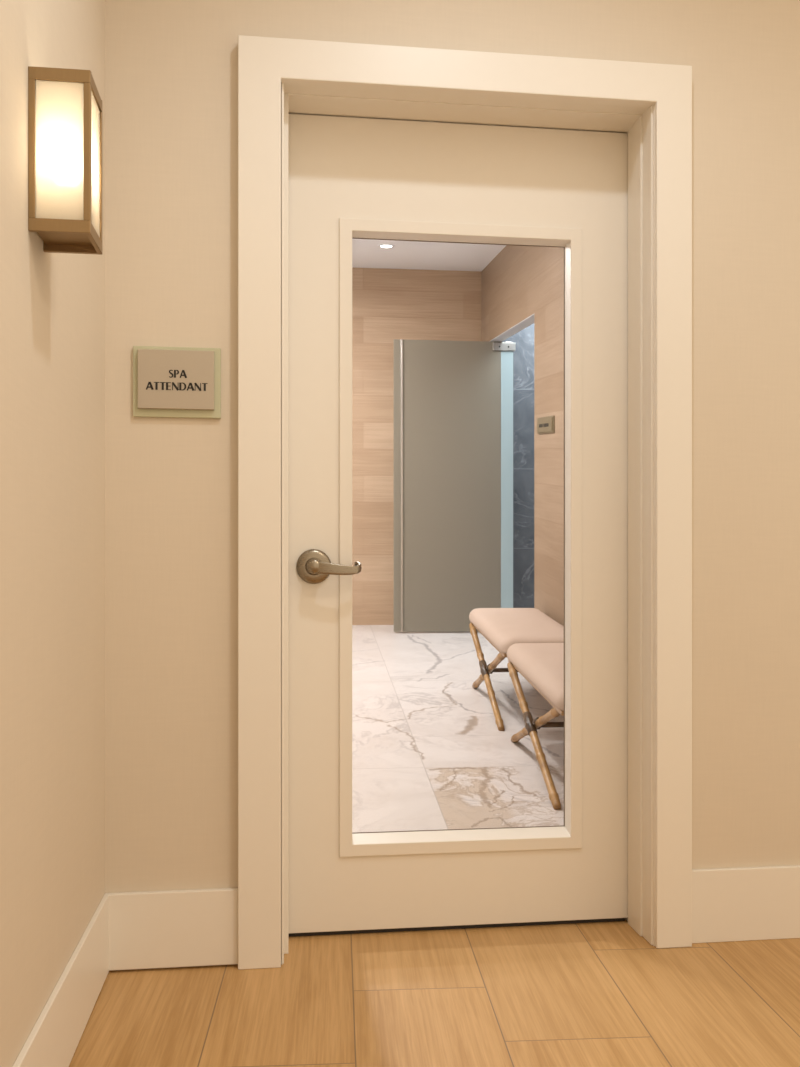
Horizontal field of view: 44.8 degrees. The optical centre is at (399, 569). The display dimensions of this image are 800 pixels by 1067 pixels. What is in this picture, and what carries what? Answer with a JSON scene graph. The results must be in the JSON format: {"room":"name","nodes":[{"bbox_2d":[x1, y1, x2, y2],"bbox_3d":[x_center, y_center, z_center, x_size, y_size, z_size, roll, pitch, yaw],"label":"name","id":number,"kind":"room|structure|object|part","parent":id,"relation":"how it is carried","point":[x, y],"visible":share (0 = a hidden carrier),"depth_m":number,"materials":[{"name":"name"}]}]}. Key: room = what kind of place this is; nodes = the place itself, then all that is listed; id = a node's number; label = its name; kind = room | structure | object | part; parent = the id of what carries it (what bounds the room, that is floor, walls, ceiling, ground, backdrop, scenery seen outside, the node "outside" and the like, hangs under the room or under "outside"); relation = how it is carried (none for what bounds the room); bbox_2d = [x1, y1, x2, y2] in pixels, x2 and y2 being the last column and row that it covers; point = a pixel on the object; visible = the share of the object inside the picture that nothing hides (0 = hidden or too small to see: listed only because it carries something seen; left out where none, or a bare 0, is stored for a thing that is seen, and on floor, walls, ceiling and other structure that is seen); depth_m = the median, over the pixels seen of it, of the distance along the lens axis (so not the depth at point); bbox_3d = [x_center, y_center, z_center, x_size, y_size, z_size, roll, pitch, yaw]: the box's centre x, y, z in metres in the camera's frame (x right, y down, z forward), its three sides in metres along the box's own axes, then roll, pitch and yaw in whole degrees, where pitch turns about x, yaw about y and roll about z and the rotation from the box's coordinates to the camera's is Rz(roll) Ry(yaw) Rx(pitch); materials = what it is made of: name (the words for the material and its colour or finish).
{"room":"spa hallway","nodes":[
{"label":"spa hallway","id":0,"kind":"room"},
{"bbox_2d":[0,0,104,1066],"bbox_3d":[-0.479,-0.550,0.038,0.120,3.020,4.595,0,0,-7],"label":"wall","id":1,"kind":"structure","parent":0,"point":[52,305],"depth_m":1.73,"materials":[{"name":"beige paint"}]},
{"bbox_2d":[13,893,108,1066],"bbox_3d":[-0.414,0.865,0.046,0.012,0.183,4.595,0,0,-7],"label":"baseboard","id":2,"kind":"structure","parent":1,"relation":"attached to","point":[53,1041],"depth_m":1.91,"materials":[{"name":"beige paint"}]},
{"bbox_2d":[28,66,101,254],"bbox_3d":[-0.574,-0.699,1.672,0.101,0.272,0.114,0,0,-7],"label":"wall sconce","id":3,"kind":"object","parent":1,"relation":"attached to","point":[65,105],"visible":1,"depth_m":1.62,"materials":[{"name":"white glass"}]},
{"bbox_3d":[-0.612,-0.699,1.615,0.011,0.230,0.011,0,0,-7],"label":"post","id":4,"kind":"part","parent":3,"relation":"part of","materials":[{"name":"brown metal"}]},
{"bbox_3d":[-0.567,-0.699,1.619,0.078,0.234,0.003,0,0,-7],"label":"glass panel","id":5,"kind":"part","parent":3,"relation":"part of","materials":[{"name":"white glass"}]},
{"bbox_3d":[-0.574,-0.825,1.672,0.101,0.021,0.114,0,0,-7],"label":"rail","id":6,"kind":"part","parent":3,"relation":"part of","materials":[{"name":"brown metal"}]},
{"bbox_3d":[-0.574,-0.574,1.672,0.101,0.021,0.114,0,0,-7],"label":"rail","id":7,"kind":"part","parent":3,"relation":"part of","materials":[{"name":"brown metal"}]},
{"bbox_3d":[-0.576,-0.577,1.671,0.088,0.004,0.098,0,0,-7],"label":"plate","id":8,"kind":"part","parent":3,"relation":"part of","materials":[{"name":"brown metal"}]},
{"bbox_3d":[-0.523,-0.699,1.626,0.011,0.230,0.011,0,0,-7],"label":"post","id":9,"kind":"part","parent":3,"relation":"part of","materials":[{"name":"brown metal"}]},
{"bbox_3d":[-0.529,-0.699,1.677,0.003,0.234,0.092,0,0,-7],"label":"glass panel","id":10,"kind":"part","parent":3,"relation":"part of","materials":[{"name":"white glass"}]},
{"bbox_3d":[-0.536,-0.699,1.728,0.011,0.230,0.011,0,0,-7],"label":"post","id":11,"kind":"part","parent":3,"relation":"part of","materials":[{"name":"brown metal"}]},
{"bbox_2d":[352,239,505,270],"bbox_3d":[0.290,-2.028,4.995,3.450,0.657,4.724,0,0,-6],"label":"ceiling","id":12,"kind":"structure","parent":0,"point":[366,253],"depth_m":6.74,"materials":[{"name":"paint"}]},
{"bbox_2d":[378,244,393,247],"bbox_3d":[-0.091,-2.151,6.449,0.108,0.016,0.107,0,0,-11],"label":"recessed light","id":13,"kind":"object","parent":12,"relation":"in","point":[381,245],"visible":1,"depth_m":6.45,"materials":[{"name":"paint"}]},
{"bbox_2d":[69,919,799,1066],"bbox_3d":[1.012,1.020,0.327,2.911,0.120,4.796,0,0,-7],"label":"floor","id":14,"kind":"structure","parent":0,"point":[595,994],"depth_m":2.15,"materials":[{"name":"brown wood"}]},
{"bbox_2d":[352,268,533,624],"bbox_3d":[0.065,-0.914,7.297,3.450,2.686,0.101,0,0,-6],"label":"wall","id":15,"kind":"structure","parent":0,"point":[388,305],"depth_m":7.23,"materials":[{"name":"brown wood"}]},
{"bbox_2d":[105,0,799,970],"bbox_3d":[0.665,-0.550,2.601,3.031,3.020,0.205,0,0,-7],"label":"wall","id":16,"kind":"structure","parent":0,"point":[171,66],"depth_m":2.36,"materials":[{"name":"beige paint"}]},
{"bbox_2d":[108,888,237,970],"bbox_3d":[-0.545,0.864,2.337,0.307,0.181,0.016,0,0,-7],"label":"baseboard","id":17,"kind":"structure","parent":16,"relation":"attached to","point":[196,927],"depth_m":2.33,"materials":[{"name":"beige paint"}]},
{"bbox_2d":[133,346,220,418],"bbox_3d":[-0.536,-0.452,2.335,0.206,0.169,0.021,0,0,-7],"label":"wall sign","id":18,"kind":"object","parent":16,"relation":"attached to","point":[168,382],"visible":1,"depth_m":2.33,"materials":[{"name":"beige plastic"}]},
{"bbox_2d":[288,114,627,936],"bbox_3d":[0.161,-0.115,2.577,0.928,2.148,0.122,0,0,-7],"label":"door","id":19,"kind":"structure","parent":16,"relation":"in","point":[349,178],"depth_m":2.58,"materials":[{"name":"beige paint"}]},
{"bbox_3d":[-0.224,-0.009,2.531,0.091,0.091,0.012,0,0,-7],"label":"handle","id":20,"kind":"part","parent":19,"relation":"part of","materials":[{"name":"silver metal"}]},
{"bbox_3d":[-0.159,-0.004,2.488,0.129,0.035,0.042,0,0,-24],"label":"lever","id":21,"kind":"part","parent":19,"relation":"part of","materials":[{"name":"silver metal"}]},
{"bbox_3d":[0.163,-0.085,2.606,0.655,1.672,0.054,0,0,-7],"label":"glazing frame","id":22,"kind":"part","parent":19,"relation":"part of","materials":[{"name":"beige paint"}]},
{"bbox_2d":[238,35,691,969],"bbox_3d":[0.163,-0.162,2.520,1.142,2.244,0.240,0,0,-7],"label":"door frame","id":23,"kind":"structure","parent":16,"relation":"attached to","point":[264,63],"depth_m":2.46,"materials":[{"name":"beige paint"}]},
{"bbox_2d":[692,865,799,942],"bbox_3d":[1.462,0.867,2.591,1.453,0.187,0.014,0,0,-7],"label":"baseboard","id":24,"kind":"structure","parent":16,"relation":"attached to","point":[742,903],"depth_m":2.51,"materials":[{"name":"beige paint"}]},
{"bbox_2d":[352,625,563,832],"bbox_3d":[0.285,0.721,5.046,3.450,0.668,4.827,0,0,-6],"label":"floor","id":25,"kind":"structure","parent":0,"point":[429,751],"depth_m":4.29,"materials":[{"name":"stone"}]},
{"bbox_2d":[469,608,563,730],"bbox_3d":[0.616,0.478,4.904,0.423,0.539,0.958,0,0,-5],"label":"folding stool","id":26,"kind":"object","parent":25,"relation":"on","point":[503,628],"visible":0.56,"depth_m":4.79,"materials":[{"name":"fabric"}]},
{"bbox_3d":[0.428,0.517,4.868,0.037,0.365,0.864,0,7,-6],"label":"leg","id":27,"kind":"part","parent":26,"relation":"part of","materials":[{"name":"brown wood"}]},
{"bbox_3d":[0.621,0.338,4.908,0.381,0.018,0.926,0,7,-6],"label":"seat frame","id":28,"kind":"part","parent":26,"relation":"part of","materials":[{"name":"brown wood"}]},
{"bbox_3d":[0.446,0.512,4.912,0.037,0.274,0.802,0,0,-6],"label":"leg","id":29,"kind":"part","parent":26,"relation":"part of","materials":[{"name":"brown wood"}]},
{"bbox_2d":[469,608,563,653],"bbox_3d":[0.621,0.293,4.903,0.407,0.076,0.962,0,7,-6],"label":"cushion","id":30,"kind":"object","parent":26,"relation":"on","point":[503,628],"depth_m":4.78,"materials":[{"name":"fabric"}]},
{"bbox_2d":[507,643,563,809],"bbox_3d":[0.713,0.595,3.912,0.423,0.539,0.958,0,0,-5],"label":"folding stool","id":31,"kind":"object","parent":25,"relation":"on","point":[541,665],"visible":0.38,"depth_m":3.88,"materials":[{"name":"fabric"}]},
{"bbox_3d":[0.543,0.629,3.920,0.037,0.274,0.802,0,0,-6],"label":"leg","id":32,"kind":"part","parent":31,"relation":"part of","materials":[{"name":"brown wood"}]},
{"bbox_2d":[507,643,563,710],"bbox_3d":[0.718,0.410,3.911,0.407,0.076,0.962,0,7,-6],"label":"cushion","id":33,"kind":"object","parent":31,"relation":"on","point":[541,664],"depth_m":3.92,"materials":[{"name":"fabric"}]},
{"bbox_3d":[0.718,0.455,3.916,0.381,0.018,0.926,0,7,-6],"label":"seat frame","id":34,"kind":"part","parent":31,"relation":"part of","materials":[{"name":"brown wood"}]},
{"bbox_2d":[481,245,563,625],"bbox_3d":[0.874,-0.645,5.084,0.091,3.224,4.662,0,0,-6],"label":"wall","id":35,"kind":"structure","parent":0,"point":[520,282],"depth_m":5.40,"materials":[{"name":"brown wood"}]},
{"bbox_2d":[394,339,515,631],"bbox_3d":[0.391,-0.600,6.931,0.876,2.080,0.036,0,0,-6],"label":"door","id":36,"kind":"structure","parent":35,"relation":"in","point":[453,400],"depth_m":6.93,"materials":[{"name":"grey glass"}]},
{"bbox_3d":[0.014,-0.598,6.884,0.016,2.075,0.011,0,0,-6],"label":"edge rail","id":37,"kind":"part","parent":36,"relation":"part of","materials":[{"name":"metal"}]},
{"bbox_2d":[489,314,533,341],"bbox_3d":[0.749,-1.573,6.375,0.088,0.183,1.516,0,0,-6],"label":"trim","id":38,"kind":"structure","parent":35,"relation":"attached to","point":[528,321],"depth_m":6.32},
{"bbox_2d":[537,416,554,433],"bbox_3d":[0.797,-0.795,5.329,0.015,0.131,0.353,0,0,-6],"label":"wall sign","id":39,"kind":"object","parent":35,"relation":"attached to","point":[544,424],"visible":1,"depth_m":5.28,"materials":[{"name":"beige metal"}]}
]}

